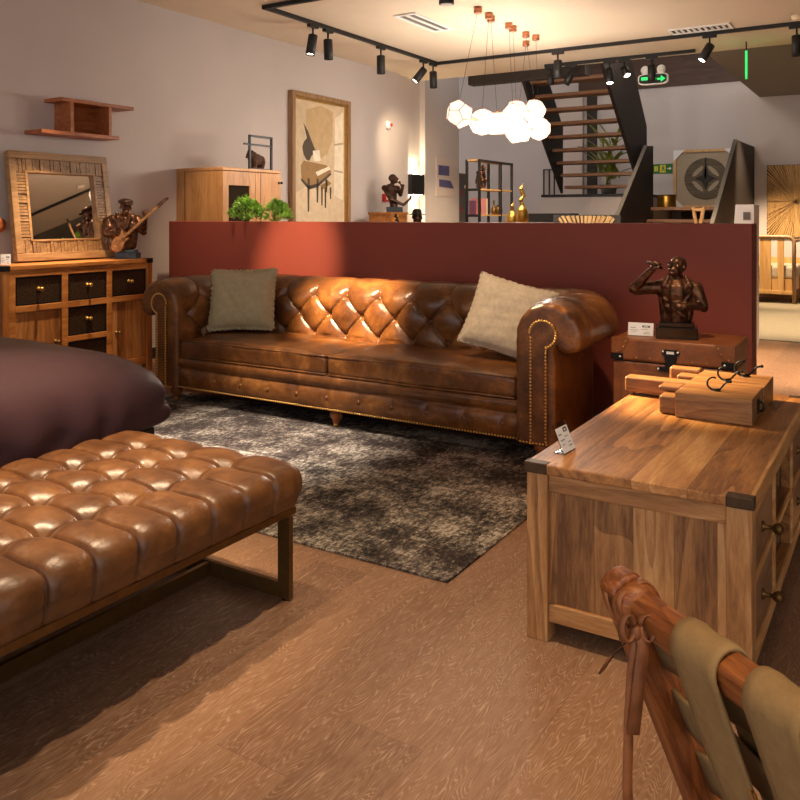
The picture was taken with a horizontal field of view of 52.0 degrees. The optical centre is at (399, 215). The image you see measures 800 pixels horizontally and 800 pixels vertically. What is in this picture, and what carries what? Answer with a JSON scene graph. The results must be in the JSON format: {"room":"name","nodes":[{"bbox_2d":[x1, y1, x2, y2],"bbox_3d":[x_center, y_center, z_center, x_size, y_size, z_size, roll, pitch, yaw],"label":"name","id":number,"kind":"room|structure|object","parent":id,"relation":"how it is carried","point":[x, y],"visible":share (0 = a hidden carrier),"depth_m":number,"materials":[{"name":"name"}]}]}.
{"room":"store","nodes":[
{"label":"store","id":0,"kind":"room"},
{"bbox_2d":[0,0,399,347],"bbox_3d":[-3.153,-0.290,5.333,0.160,2.980,11.780,0,0,32],"label":"wall","id":1,"kind":"structure","parent":0,"point":[196,88],"depth_m":6.99,"materials":[{"name":"grey paint"}]},
{"bbox_2d":[0,217,5,232],"bbox_3d":[-2.796,0.063,5.706,0.058,0.110,0.108,0,0,32],"label":"wall hook","id":2,"kind":"object","parent":1,"relation":"attached to","point":[2,221],"visible":1,"depth_m":5.71,"materials":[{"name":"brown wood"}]},
{"bbox_2d":[24,97,133,140],"bbox_3d":[-2.406,-0.726,6.197,0.203,0.272,0.815,0,0,32],"label":"wall shelf","id":3,"kind":"object","parent":1,"relation":"attached to","point":[73,118],"visible":1,"depth_m":6.24,"materials":[{"name":"brown wood"}]},
{"bbox_2d":[152,347,155,358],"bbox_3d":[-3.079,1.155,5.287,0.015,0.090,11.780,0,0,32],"label":"baseboard","id":4,"kind":"structure","parent":1,"relation":"attached to","point":[153,348],"depth_m":6.91,"materials":[{"name":"brown wood"}]},
{"bbox_2d":[288,90,350,221],"bbox_3d":[-0.852,-0.512,8.854,0.065,1.565,1.040,0,0,32],"label":"framed painting","id":5,"kind":"object","parent":1,"relation":"attached to","point":[319,127],"visible":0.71,"depth_m":8.83,"materials":[{"name":"beige paper"}]},
{"bbox_2d":[382,194,388,201],"bbox_3d":[-0.172,-0.223,9.986,0.043,0.095,0.110,0,0,32],"label":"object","id":6,"kind":"object","parent":1,"relation":"attached to","point":[384,197],"visible":0.63,"depth_m":9.94,"materials":[{"name":"red plastic"}]},
{"bbox_2d":[385,121,392,128],"bbox_3d":[-0.131,-1.115,10.025,0.070,0.104,0.102,0,0,32],"label":"fire alarm","id":7,"kind":"object","parent":1,"relation":"attached to","point":[388,124],"visible":1,"depth_m":10.00,"materials":[{"name":"white paint"}]},
{"bbox_2d":[0,297,799,799],"bbox_3d":[0.910,1.250,6.250,13.000,0.100,17.600,0,0,32],"label":"floor","id":8,"kind":"structure","parent":0,"point":[373,681],"depth_m":2.06,"materials":[{"name":"brown wood"}]},
{"bbox_2d":[0,257,152,370],"bbox_3d":[-2.413,0.763,5.940,0.454,0.874,1.254,0,0,32],"label":"dresser","id":9,"kind":"object","parent":8,"relation":"on","point":[94,304],"visible":0.87,"depth_m":5.85,"materials":[{"name":"brown wood"}]},
{"bbox_2d":[1,254,10,264],"bbox_3d":[-2.604,0.288,5.417,0.060,0.072,0.014,0,0,-26],"label":"price card","id":10,"kind":"object","parent":9,"relation":"on","point":[5,258],"visible":1,"depth_m":5.42,"materials":[{"name":"grey paper"}]},
{"bbox_2d":[4,150,114,262],"bbox_3d":[-2.490,-0.069,6.054,0.158,0.783,0.845,0,0,30],"label":"mirror","id":11,"kind":"object","parent":9,"relation":"on","point":[58,204],"visible":1,"depth_m":6.01,"materials":[{"name":"brown wood"}]},
{"bbox_2d":[102,197,168,258],"bbox_3d":[-2.015,0.092,6.287,0.544,0.470,0.223,0,0,0],"label":"bronze bust","id":12,"kind":"object","parent":9,"relation":"on","point":[123,228],"visible":1,"depth_m":6.25,"materials":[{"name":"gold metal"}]},
{"bbox_2d":[0,337,170,467],"bbox_3d":[-2.295,0.845,2.874,2.008,0.709,2.227,0,0,32],"label":"bed","id":13,"kind":"object","parent":8,"relation":"on","point":[53,397],"visible":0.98,"depth_m":2.94,"materials":[{"name":"brown leather"}]},
{"bbox_2d":[0,431,301,682],"bbox_3d":[-1.079,0.982,2.102,0.849,0.436,1.670,0,0,32],"label":"tufted bench","id":14,"kind":"object","parent":8,"relation":"on","point":[85,527],"visible":1,"depth_m":2.25,"materials":[{"name":"leather"}]},
{"bbox_2d":[176,167,282,220],"bbox_3d":[-1.498,0.394,7.300,0.588,1.612,0.755,0,0,32],"label":"tall cabinet","id":15,"kind":"object","parent":8,"relation":"on","point":[205,193],"visible":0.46,"depth_m":7.02,"materials":[{"name":"brown wood"}]},
{"bbox_2d":[246,150,264,168],"bbox_3d":[-1.305,-0.501,7.392,0.100,0.177,0.256,0,0,32],"label":"bear figurine","id":16,"kind":"object","parent":15,"relation":"on","point":[257,161],"visible":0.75,"depth_m":7.36,"materials":[{"name":"brown metal"}]},
{"bbox_2d":[243,134,272,169],"bbox_3d":[-1.267,-0.566,7.330,0.018,0.305,0.374,0,0,32],"label":"display stand","id":17,"kind":"object","parent":15,"relation":"on","point":[249,143],"visible":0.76,"depth_m":7.32,"materials":[{"name":"black metal"}]},
{"bbox_2d":[243,143,272,146],"bbox_3d":[-1.267,-0.633,7.330,0.018,0.016,0.374,0,0,32],"label":"crossbar","id":18,"kind":"object","parent":17,"relation":"attached to","point":[249,144],"depth_m":7.31,"materials":[{"name":"black metal"}]},
{"bbox_2d":[153,391,536,582],"bbox_3d":[-0.668,1.195,4.133,2.930,0.008,1.620,0,0,32],"label":"rug","id":19,"kind":"object","parent":8,"relation":"on","point":[426,503],"visible":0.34,"depth_m":3.71,"materials":[{"name":"grey carpet"}]},
{"bbox_2d":[142,274,618,453],"bbox_3d":[-0.200,0.799,4.942,2.984,0.801,0.905,0,0,32],"label":"sofa","id":20,"kind":"object","parent":8,"relation":"on","point":[386,349],"visible":0.9,"depth_m":4.65,"materials":[{"name":"brown leather"}]},
{"bbox_2d":[206,267,277,331],"bbox_3d":[-1.033,0.546,5.366,0.474,0.422,0.195,0,0,7],"label":"throw cushion","id":21,"kind":"object","parent":20,"relation":"on","point":[240,299],"visible":1,"depth_m":5.31,"materials":[{"name":"beige fabric"}]},
{"bbox_2d":[181,329,373,372],"bbox_3d":[-0.765,0.820,5.125,1.149,0.149,0.552,0,0,32],"label":"seat cushion","id":22,"kind":"object","parent":20,"relation":"on","point":[277,350],"depth_m":4.97,"materials":[{"name":"brown leather"}]},
{"bbox_2d":[328,343,516,396],"bbox_3d":[0.217,0.820,4.520,1.149,0.149,0.552,0,0,32],"label":"seat cushion","id":23,"kind":"object","parent":20,"relation":"on","point":[443,369],"depth_m":4.34,"materials":[{"name":"brown leather"}]},
{"bbox_2d":[457,271,559,358],"bbox_3d":[0.572,0.537,4.345,0.515,0.470,0.230,0,0,23],"label":"throw cushion","id":24,"kind":"object","parent":20,"relation":"on","point":[498,306],"visible":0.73,"depth_m":4.30,"materials":[{"name":"beige fabric"}]},
{"bbox_2d":[368,212,408,221],"bbox_3d":[-0.131,0.579,9.391,0.295,1.243,0.410,0,0,32],"label":"wooden chest","id":25,"kind":"object","parent":8,"relation":"on","point":[373,216],"visible":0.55,"depth_m":9.24,"materials":[{"name":"brown wood"}]},
{"bbox_2d":[381,174,411,211],"bbox_3d":[-0.038,-0.264,9.455,0.353,0.439,0.171,0,0,0],"label":"bronze bust","id":26,"kind":"object","parent":25,"relation":"on","point":[390,190],"visible":1,"depth_m":9.41,"materials":[{"name":"brown metal"}]},
{"bbox_2d":[394,214,399,221],"bbox_3d":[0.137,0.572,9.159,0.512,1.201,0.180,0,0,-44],"label":"latch","id":27,"kind":"object","parent":25,"relation":"attached to","point":[395,215],"visible":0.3,"depth_m":9.03,"materials":[{"name":"brown metal"}]},
{"bbox_2d":[409,209,424,221],"bbox_3d":[0.200,0.557,9.581,0.200,1.285,0.197,0,0,32],"label":"bust","id":28,"kind":"object","parent":8,"relation":"on","point":[416,214],"visible":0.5,"depth_m":9.53,"materials":[{"name":"brown metal"}]},
{"bbox_2d":[459,173,464,221],"bbox_3d":[0.782,0.290,12.005,0.290,1.820,0.410,0,0,32],"label":"locker","id":29,"kind":"object","parent":8,"relation":"on","point":[461,175],"visible":0.23,"depth_m":11.95,"materials":[{"name":"metal"}]},
{"bbox_2d":[465,159,512,221],"bbox_3d":[1.158,0.250,10.545,0.202,1.900,1.003,0,0,32],"label":"display rack","id":30,"kind":"object","parent":8,"relation":"on","point":[479,161],"visible":0.53,"depth_m":10.54,"materials":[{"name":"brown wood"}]},
{"bbox_2d":[469,200,475,213],"bbox_3d":[0.902,-0.106,10.179,0.090,0.175,0.025,0,0,32],"label":"gift box","id":31,"kind":"object","parent":30,"relation":"on","point":[472,203],"visible":1,"depth_m":10.17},
{"bbox_2d":[471,198,483,214],"bbox_3d":[0.963,-0.118,10.206,0.145,0.200,0.075,0,0,32],"label":"book","id":32,"kind":"object","parent":30,"relation":"on","point":[476,199],"visible":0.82,"depth_m":10.16,"materials":[{"name":"pink paper"}]},
{"bbox_2d":[475,165,486,188],"bbox_3d":[1.011,-0.489,10.257,0.145,0.299,0.165,0,0,-43],"label":"figurine","id":33,"kind":"object","parent":30,"relation":"on","point":[483,167],"visible":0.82,"depth_m":10.23,"materials":[{"name":"brown metal"}]},
{"bbox_2d":[468,159,498,164],"bbox_3d":[1.158,-0.691,10.547,0.192,0.018,0.992,0,0,32],"label":"shelf","id":34,"kind":"object","parent":30,"relation":"attached to","point":[479,161],"depth_m":10.26,"materials":[{"name":"brown wood"}]},
{"bbox_2d":[484,198,485,214],"bbox_3d":[1.000,-0.118,10.265,0.145,0.200,0.060,0,0,32],"label":"book","id":35,"kind":"object","parent":30,"relation":"on","point":[484,198],"visible":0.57,"depth_m":10.23,"materials":[{"name":"pink paper"}]},
{"bbox_2d":[486,199,487,214],"bbox_3d":[1.028,-0.118,10.312,0.145,0.200,0.045,0,0,32],"label":"book","id":36,"kind":"object","parent":30,"relation":"on","point":[486,199],"visible":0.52,"depth_m":10.27,"materials":[{"name":"beige paper"}]},
{"bbox_2d":[491,201,496,214],"bbox_3d":[1.208,-0.108,10.552,0.084,0.180,0.084,0,0,32],"label":"vase","id":37,"kind":"object","parent":30,"relation":"on","point":[493,209],"visible":1,"depth_m":10.53,"materials":[{"name":"gold metal"}]},
{"bbox_2d":[481,189,511,191],"bbox_3d":[1.158,-0.329,10.547,0.192,0.018,0.992,0,0,32],"label":"shelf","id":38,"kind":"object","parent":30,"relation":"attached to","point":[488,190],"depth_m":10.61,"materials":[{"name":"brown wood"}]},
{"bbox_2d":[506,201,515,221],"bbox_3d":[1.093,0.525,8.036,0.198,1.351,0.198,0,0,-43],"label":"statue","id":39,"kind":"object","parent":8,"relation":"on","point":[511,217],"visible":0.13,"depth_m":7.96,"materials":[{"name":"gold metal"}]},
{"bbox_2d":[516,184,527,222],"bbox_3d":[1.124,0.448,7.571,0.198,1.505,0.198,0,0,-43],"label":"statue","id":40,"kind":"object","parent":8,"relation":"on","point":[522,213],"visible":0.34,"depth_m":7.50,"materials":[{"name":"gold metal"}]},
{"bbox_2d":[528,213,578,222],"bbox_3d":[2.108,0.583,11.366,0.640,1.235,0.370,0,0,32],"label":"cabinet","id":41,"kind":"object","parent":8,"relation":"on","point":[532,217],"visible":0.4,"depth_m":11.24,"materials":[{"name":"black wood"}]},
{"bbox_2d":[553,215,621,222],"bbox_3d":[1.933,0.594,8.485,0.720,1.212,0.240,0,0,32],"label":"headboard","id":42,"kind":"object","parent":8,"relation":"on","point":[556,218],"visible":0.12,"depth_m":8.45,"materials":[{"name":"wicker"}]},
{"bbox_2d":[522,61,753,222],"bbox_3d":[3.093,-0.700,10.858,2.270,3.800,4.842,0,0,32],"label":"staircase","id":43,"kind":"structure","parent":8,"relation":"on","point":[737,183],"depth_m":10.90,"materials":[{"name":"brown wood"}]},
{"bbox_2d":[657,195,675,206],"bbox_3d":[3.929,-0.216,12.083,0.272,0.191,0.272,0,0,32],"label":"pot","id":44,"kind":"object","parent":43,"relation":"on","point":[662,200],"visible":0.77,"depth_m":11.97,"materials":[{"name":"gold metal"}]},
{"bbox_2d":[673,148,730,206],"bbox_3d":[4.641,-0.568,12.497,0.910,0.894,0.068,0,0,32],"label":"framed artwork","id":45,"kind":"object","parent":43,"relation":"on","point":[698,174],"visible":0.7,"depth_m":12.53,"materials":[{"name":"brown wood"}]},
{"bbox_2d":[524,392,799,662],"bbox_3d":[0.983,0.949,2.740,0.650,0.502,1.348,0,0,32],"label":"media console","id":46,"kind":"object","parent":8,"relation":"on","point":[707,513],"visible":0.84,"depth_m":2.27,"materials":[{"name":"brown wood"}]},
{"bbox_2d":[552,420,575,454],"bbox_3d":[0.488,0.657,2.437,0.039,0.082,0.082,0,0,36],"label":"price card","id":47,"kind":"object","parent":46,"relation":"on","point":[561,430],"visible":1,"depth_m":2.43,"materials":[{"name":"white paper"}]},
{"bbox_2d":[625,360,772,411],"bbox_3d":[1.142,0.624,3.155,0.510,0.149,0.239,0,0,32],"label":"hook block","id":48,"kind":"object","parent":46,"relation":"on","point":[634,383],"visible":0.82,"depth_m":3.14,"materials":[{"name":"brown wood"}]},
{"bbox_2d":[659,377,764,425],"bbox_3d":[1.099,0.630,2.900,0.354,0.137,0.232,0,0,32],"label":"hook block","id":49,"kind":"object","parent":46,"relation":"on","point":[707,401],"visible":1,"depth_m":2.82,"materials":[{"name":"brown wood"}]},
{"bbox_2d":[776,467,780,552],"bbox_3d":[0.961,0.930,2.754,0.534,0.400,1.202,0,0,32],"label":"shelf","id":50,"kind":"object","parent":46,"relation":"attached to","point":[778,475],"depth_m":2.77,"materials":[{"name":"brown wood"}]},
{"bbox_2d":[611,329,747,404],"bbox_3d":[1.423,0.905,4.164,0.591,0.590,0.424,0,0,32],"label":"trunk","id":51,"kind":"object","parent":8,"relation":"on","point":[632,354],"visible":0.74,"depth_m":4.04,"materials":[{"name":"brown leather"}]},
{"bbox_2d":[628,322,653,335],"bbox_3d":[1.229,0.578,4.184,0.125,0.065,0.016,0,0,24],"label":"price card","id":52,"kind":"object","parent":51,"relation":"on","point":[638,329],"visible":1,"depth_m":4.18,"materials":[{"name":"grey paper"}]},
{"bbox_2d":[628,256,707,339],"bbox_3d":[1.344,0.407,4.120,0.380,0.410,0.185,0,0,7],"label":"bronze bust","id":53,"kind":"object","parent":51,"relation":"on","point":[679,296],"visible":1,"depth_m":4.07,"materials":[{"name":"brown metal"}]},
{"bbox_2d":[692,207,705,222],"bbox_3d":[2.961,0.555,8.134,0.389,1.294,0.072,0,0,32],"label":"trestle","id":54,"kind":"object","parent":8,"relation":"on","point":[694,209],"visible":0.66,"depth_m":8.12,"materials":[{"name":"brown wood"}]},
{"bbox_2d":[599,566,799,799],"bbox_3d":[0.721,0.856,1.033,0.782,0.688,0.604,0,0,-21],"label":"sling chair","id":55,"kind":"object","parent":8,"relation":"on","point":[722,685],"visible":1,"depth_m":1.06,"materials":[{"name":"brown wood"}]},
{"bbox_2d":[734,204,758,346],"bbox_3d":[3.133,0.548,7.521,0.255,1.303,0.305,0,0,32],"label":"plinth","id":56,"kind":"object","parent":8,"relation":"on","point":[744,214],"visible":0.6,"depth_m":7.40,"materials":[{"name":"paint"}]},
{"bbox_2d":[759,300,799,342],"bbox_3d":[4.663,1.195,9.565,1.680,0.010,4.020,0,0,32],"label":"rug","id":57,"kind":"object","parent":8,"relation":"on","point":[778,320],"visible":0.38,"depth_m":9.25,"materials":[{"name":"beige carpet"}]},
{"bbox_2d":[759,235,799,303],"bbox_3d":[5.293,0.724,11.587,0.666,0.930,0.895,0,0,32],"label":"cot","id":58,"kind":"object","parent":57,"relation":"on","point":[779,276],"visible":0.59,"depth_m":11.22,"materials":[{"name":"brown wood"}]},
{"bbox_2d":[400,76,407,221],"bbox_3d":[-0.016,-0.290,10.471,0.120,2.980,0.260,0,0,32],"label":"wall","id":59,"kind":"structure","parent":0,"point":[403,80],"depth_m":10.48,"materials":[{"name":"grey paint"}]},
{"bbox_2d":[408,77,458,221],"bbox_3d":[-1.044,-1.290,12.043,3.600,4.980,1.340,0,0,32],"label":"wall pillar","id":60,"kind":"structure","parent":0,"point":[431,136],"depth_m":10.97,"materials":[{"name":"grey paint"}]},
{"bbox_2d":[408,174,423,194],"bbox_3d":[0.202,-0.410,10.704,0.084,0.270,0.325,0,0,32],"label":"wall sconce","id":61,"kind":"object","parent":60,"relation":"attached to","point":[415,181],"visible":0.99,"depth_m":10.62,"materials":[{"name":"black metal"}]},
{"bbox_2d":[436,157,457,196],"bbox_3d":[0.655,-0.535,11.356,0.013,0.530,0.630,0,0,32],"label":"notice board","id":62,"kind":"object","parent":60,"relation":"attached to","point":[446,168],"visible":1,"depth_m":11.34,"materials":[{"name":"white paper"}]},
{"bbox_2d":[169,221,756,413],"bbox_3d":[0.041,0.621,5.652,4.456,1.158,0.170,0,0,32],"label":"wall partition","id":63,"kind":"structure","parent":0,"point":[604,259],"depth_m":5.11,"materials":[{"name":"red paint"}]},
{"bbox_2d":[226,194,263,220],"bbox_3d":[-1.198,-0.072,6.417,0.345,0.224,0.263,0,0,32],"label":"greenery","id":64,"kind":"object","parent":63,"relation":"on","point":[246,202],"visible":0.94,"depth_m":6.37,"materials":[{"name":"green plant"}]},
{"bbox_2d":[257,197,294,220],"bbox_3d":[-0.940,-0.055,6.259,0.283,0.189,0.257,0,0,32],"label":"greenery","id":65,"kind":"object","parent":63,"relation":"on","point":[279,208],"visible":1,"depth_m":6.22,"materials":[{"name":"green plant"}]},
{"bbox_2d":[137,0,799,96],"bbox_3d":[2.034,-1.850,4.795,9.560,0.140,16.300,0,0,32],"label":"ceiling","id":66,"kind":"structure","parent":0,"point":[558,23],"depth_m":7.83,"materials":[{"name":"beige paint"}]},
{"bbox_2d":[393,12,453,31],"bbox_3d":[0.228,-1.774,7.527,0.220,0.012,0.740,0,0,32],"label":"ceiling vent","id":67,"kind":"object","parent":66,"relation":"in","point":[414,18],"visible":1,"depth_m":7.49,"materials":[{"name":"white metal"}]},
{"bbox_2d":[439,0,453,6],"bbox_3d":[0.348,-1.678,6.126,0.116,0.204,0.116,0,0,32],"label":"ceiling spotlight","id":68,"kind":"object","parent":66,"relation":"attached to","point":[445,3],"visible":1,"depth_m":6.09,"materials":[{"name":"metal"}]},
{"bbox_2d":[446,6,550,143],"bbox_3d":[0.941,-1.240,7.619,0.316,1.078,1.885,0,0,32],"label":"pendant lamp","id":69,"kind":"object","parent":66,"relation":"hanging from","point":[511,122],"visible":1,"depth_m":7.65,"materials":[{"name":"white glass"}]},
{"bbox_2d":[468,64,589,86],"bbox_3d":[1.565,-1.785,10.120,1.540,0.230,0.160,0,0,32],"label":"ceiling beam","id":70,"kind":"structure","parent":66,"relation":"attached to","point":[580,70],"depth_m":10.10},
{"bbox_2d":[262,0,799,64],"bbox_3d":[2.661,-1.762,6.347,7.118,0.034,3.036,0,0,32],"label":"track","id":71,"kind":"object","parent":66,"relation":"attached to","point":[272,7],"visible":1,"depth_m":8.09,"materials":[{"name":"black metal"}]},
{"bbox_2d":[306,23,318,55],"bbox_3d":[-0.800,-1.603,7.486,0.095,0.285,0.137,0,0,32],"label":"track spotlight","id":72,"kind":"object","parent":71,"relation":"attached to","point":[312,38],"visible":1,"depth_m":7.45,"materials":[{"name":"black metal"}]},
{"bbox_2d":[322,28,333,59],"bbox_3d":[-0.673,-1.604,7.682,0.088,0.282,0.130,0,0,32],"label":"track spotlight","id":73,"kind":"object","parent":71,"relation":"attached to","point":[328,43],"visible":1,"depth_m":7.65,"materials":[{"name":"black metal"}]},
{"bbox_2d":[376,46,385,74],"bbox_3d":[-0.198,-1.605,8.458,0.085,0.281,0.130,0,0,32],"label":"track spotlight","id":74,"kind":"object","parent":71,"relation":"attached to","point":[380,58],"visible":1,"depth_m":8.42,"materials":[{"name":"black metal"}]},
{"bbox_2d":[412,60,427,83],"bbox_3d":[0.229,-1.611,9.190,0.205,0.268,0.101,0,0,-26],"label":"track spotlight","id":75,"kind":"object","parent":71,"relation":"attached to","point":[422,71],"visible":1,"depth_m":9.16,"materials":[{"name":"black metal"}]},
{"bbox_2d":[429,63,436,88],"bbox_3d":[0.381,-1.604,9.393,0.091,0.281,0.130,0,0,32],"label":"track spotlight","id":76,"kind":"object","parent":71,"relation":"attached to","point":[432,74],"visible":1,"depth_m":9.36,"materials":[{"name":"black metal"}]},
{"bbox_2d":[551,51,563,78],"bbox_3d":[1.677,-1.605,8.713,0.130,0.280,0.085,0,0,32],"label":"track spotlight","id":77,"kind":"object","parent":71,"relation":"attached to","point":[557,63],"visible":1,"depth_m":8.68,"materials":[{"name":"black metal"}]},
{"bbox_2d":[697,34,716,63],"bbox_3d":[2.955,-1.607,7.904,0.189,0.277,0.109,0,0,-6],"label":"track spotlight","id":78,"kind":"object","parent":71,"relation":"attached to","point":[708,48],"visible":1,"depth_m":7.87,"materials":[{"name":"black metal"}]},
{"bbox_2d":[789,25,799,56],"bbox_3d":[3.634,-1.605,7.510,0.130,0.280,0.085,0,0,32],"label":"track spotlight","id":79,"kind":"object","parent":71,"relation":"attached to","point":[795,38],"visible":1,"depth_m":7.48,"materials":[{"name":"black metal"}]},
{"bbox_2d":[544,49,695,66],"bbox_3d":[2.426,-1.762,9.192,1.700,0.034,0.036,0,0,32],"label":"track","id":80,"kind":"object","parent":66,"relation":"attached to","point":[689,50],"visible":1,"depth_m":9.11,"materials":[{"name":"black metal"}]},
{"bbox_2d":[545,66,553,84],"bbox_3d":[1.762,-1.640,9.601,0.130,0.210,0.086,0,0,32],"label":"track spotlight","id":81,"kind":"object","parent":80,"relation":"attached to","point":[550,77],"visible":0.87,"depth_m":9.57,"materials":[{"name":"black metal"}]},
{"bbox_2d":[562,64,576,85],"bbox_3d":[1.958,-1.623,9.479,0.169,0.244,0.086,0,0,32],"label":"track spotlight","id":82,"kind":"object","parent":80,"relation":"attached to","point":[570,75],"visible":1,"depth_m":9.45,"materials":[{"name":"black metal"}]},
{"bbox_2d":[603,60,615,85],"bbox_3d":[2.344,-1.604,9.208,0.133,0.283,0.149,0,0,32],"label":"track spotlight","id":83,"kind":"object","parent":80,"relation":"attached to","point":[609,71],"visible":1,"depth_m":9.18,"materials":[{"name":"black metal"}]},
{"bbox_2d":[618,59,630,78],"bbox_3d":[2.509,-1.637,9.132,0.100,0.216,0.158,0,0,-27],"label":"track spotlight","id":84,"kind":"object","parent":80,"relation":"attached to","point":[625,71],"visible":1,"depth_m":9.11,"materials":[{"name":"black metal"}]},
{"bbox_2d":[645,56,657,82],"bbox_3d":[2.758,-1.605,8.987,0.130,0.280,0.085,0,0,32],"label":"track spotlight","id":85,"kind":"object","parent":80,"relation":"attached to","point":[651,68],"visible":1,"depth_m":8.95,"materials":[{"name":"black metal"}]},
{"bbox_2d":[638,59,668,85],"bbox_3d":[2.875,-1.634,9.311,0.340,0.288,0.046,0,0,32],"label":"exit light","id":86,"kind":"object","parent":66,"relation":"attached to","point":[661,78],"visible":0.92,"depth_m":9.27,"materials":[{"name":"white paint"}]},
{"bbox_2d":[667,22,733,34],"bbox_3d":[2.847,-1.773,7.776,0.560,0.014,0.230,0,0,32],"label":"ceiling vent","id":87,"kind":"object","parent":66,"relation":"in","point":[721,26],"visible":1,"depth_m":7.76,"materials":[{"name":"white metal"}]},
{"bbox_2d":[745,41,746,78],"bbox_3d":[3.534,-1.603,8.369,0.022,0.365,0.304,0,0,23],"label":"exit sign","id":88,"kind":"object","parent":66,"relation":"hanging from","point":[746,41],"visible":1,"depth_m":8.23,"materials":[{"name":"green plastic"}]},
{"bbox_2d":[791,14,799,20],"bbox_3d":[3.537,-1.757,7.276,0.130,0.044,0.130,0,0,32],"label":"smoke detector","id":89,"kind":"object","parent":66,"relation":"attached to","point":[796,17],"visible":1,"depth_m":7.25,"materials":[{"name":"white plastic"}]},
{"bbox_2d":[543,169,554,194],"bbox_3d":[2.548,-0.560,14.018,0.210,0.480,0.030,0,0,32],"label":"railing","id":90,"kind":"structure","parent":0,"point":[543,169],"depth_m":14.05,"materials":[{"name":"black metal"}]},
{"bbox_2d":[542,196,670,222],"bbox_3d":[3.199,0.463,12.561,1.435,1.475,1.850,0,0,32],"label":"wall","id":91,"kind":"structure","parent":0,"point":[581,205],"depth_m":11.86,"materials":[{"name":"grey paint"}]},
{"bbox_2d":[459,76,799,257],"bbox_3d":[4.871,-1.300,12.689,13.000,5.000,0.120,0,0,32],"label":"wall","id":92,"kind":"structure","parent":0,"point":[709,115],"depth_m":13.01,"materials":[{"name":"grey paint"}]},
{"bbox_2d":[559,97,583,193],"bbox_3d":[2.888,-1.160,13.779,0.400,1.680,0.099,0,0,32],"label":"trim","id":93,"kind":"structure","parent":92,"relation":"attached to","point":[569,102],"depth_m":13.72,"materials":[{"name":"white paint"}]},
{"bbox_2d":[587,96,596,193],"bbox_3d":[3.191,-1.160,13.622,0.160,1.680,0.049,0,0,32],"label":"back door","id":94,"kind":"structure","parent":92,"relation":"in","point":[590,100],"depth_m":13.60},
{"bbox_2d":[541,194,656,197],"bbox_3d":[3.189,-0.295,12.550,1.440,0.039,1.860,0,0,32],"label":"trim","id":95,"kind":"structure","parent":92,"relation":"attached to","point":[556,195],"depth_m":11.80,"materials":[{"name":"black metal"}]},
{"bbox_2d":[577,113,630,193],"bbox_3d":[3.220,-0.944,12.699,0.832,1.257,0.674,0,0,32],"label":"potted palm","id":96,"kind":"object","parent":95,"relation":"on","point":[609,167],"visible":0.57,"depth_m":12.64,"materials":[{"name":"green plant"}]},
{"bbox_2d":[601,188,616,193],"bbox_3d":[3.228,-0.398,12.690,0.270,0.164,0.270,0,0,32],"label":"pot","id":97,"kind":"object","parent":96,"relation":"attached to","point":[603,191],"depth_m":12.60,"materials":[{"name":"grey metal"}]},
{"bbox_2d":[579,53,738,90],"bbox_3d":[4.185,-2.920,13.005,2.780,1.740,0.058,0,0,32],"label":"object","id":98,"kind":"structure","parent":92,"relation":"attached to","point":[682,70],"depth_m":12.84,"materials":[{"name":"brown wood"}]},
{"bbox_2d":[653,164,672,173],"bbox_3d":[4.178,-0.751,13.031,0.300,0.151,0.022,0,0,32],"label":"exit sign","id":99,"kind":"object","parent":92,"relation":"attached to","point":[657,168],"visible":1,"depth_m":13.03,"materials":[{"name":"green paint"}]},
{"bbox_2d":[767,164,799,236],"bbox_3d":[5.919,-0.223,11.934,1.065,1.065,0.066,0,0,32],"label":"wall art","id":100,"kind":"object","parent":92,"relation":"attached to","point":[783,181],"visible":1,"depth_m":12.07,"materials":[{"name":"wood"}]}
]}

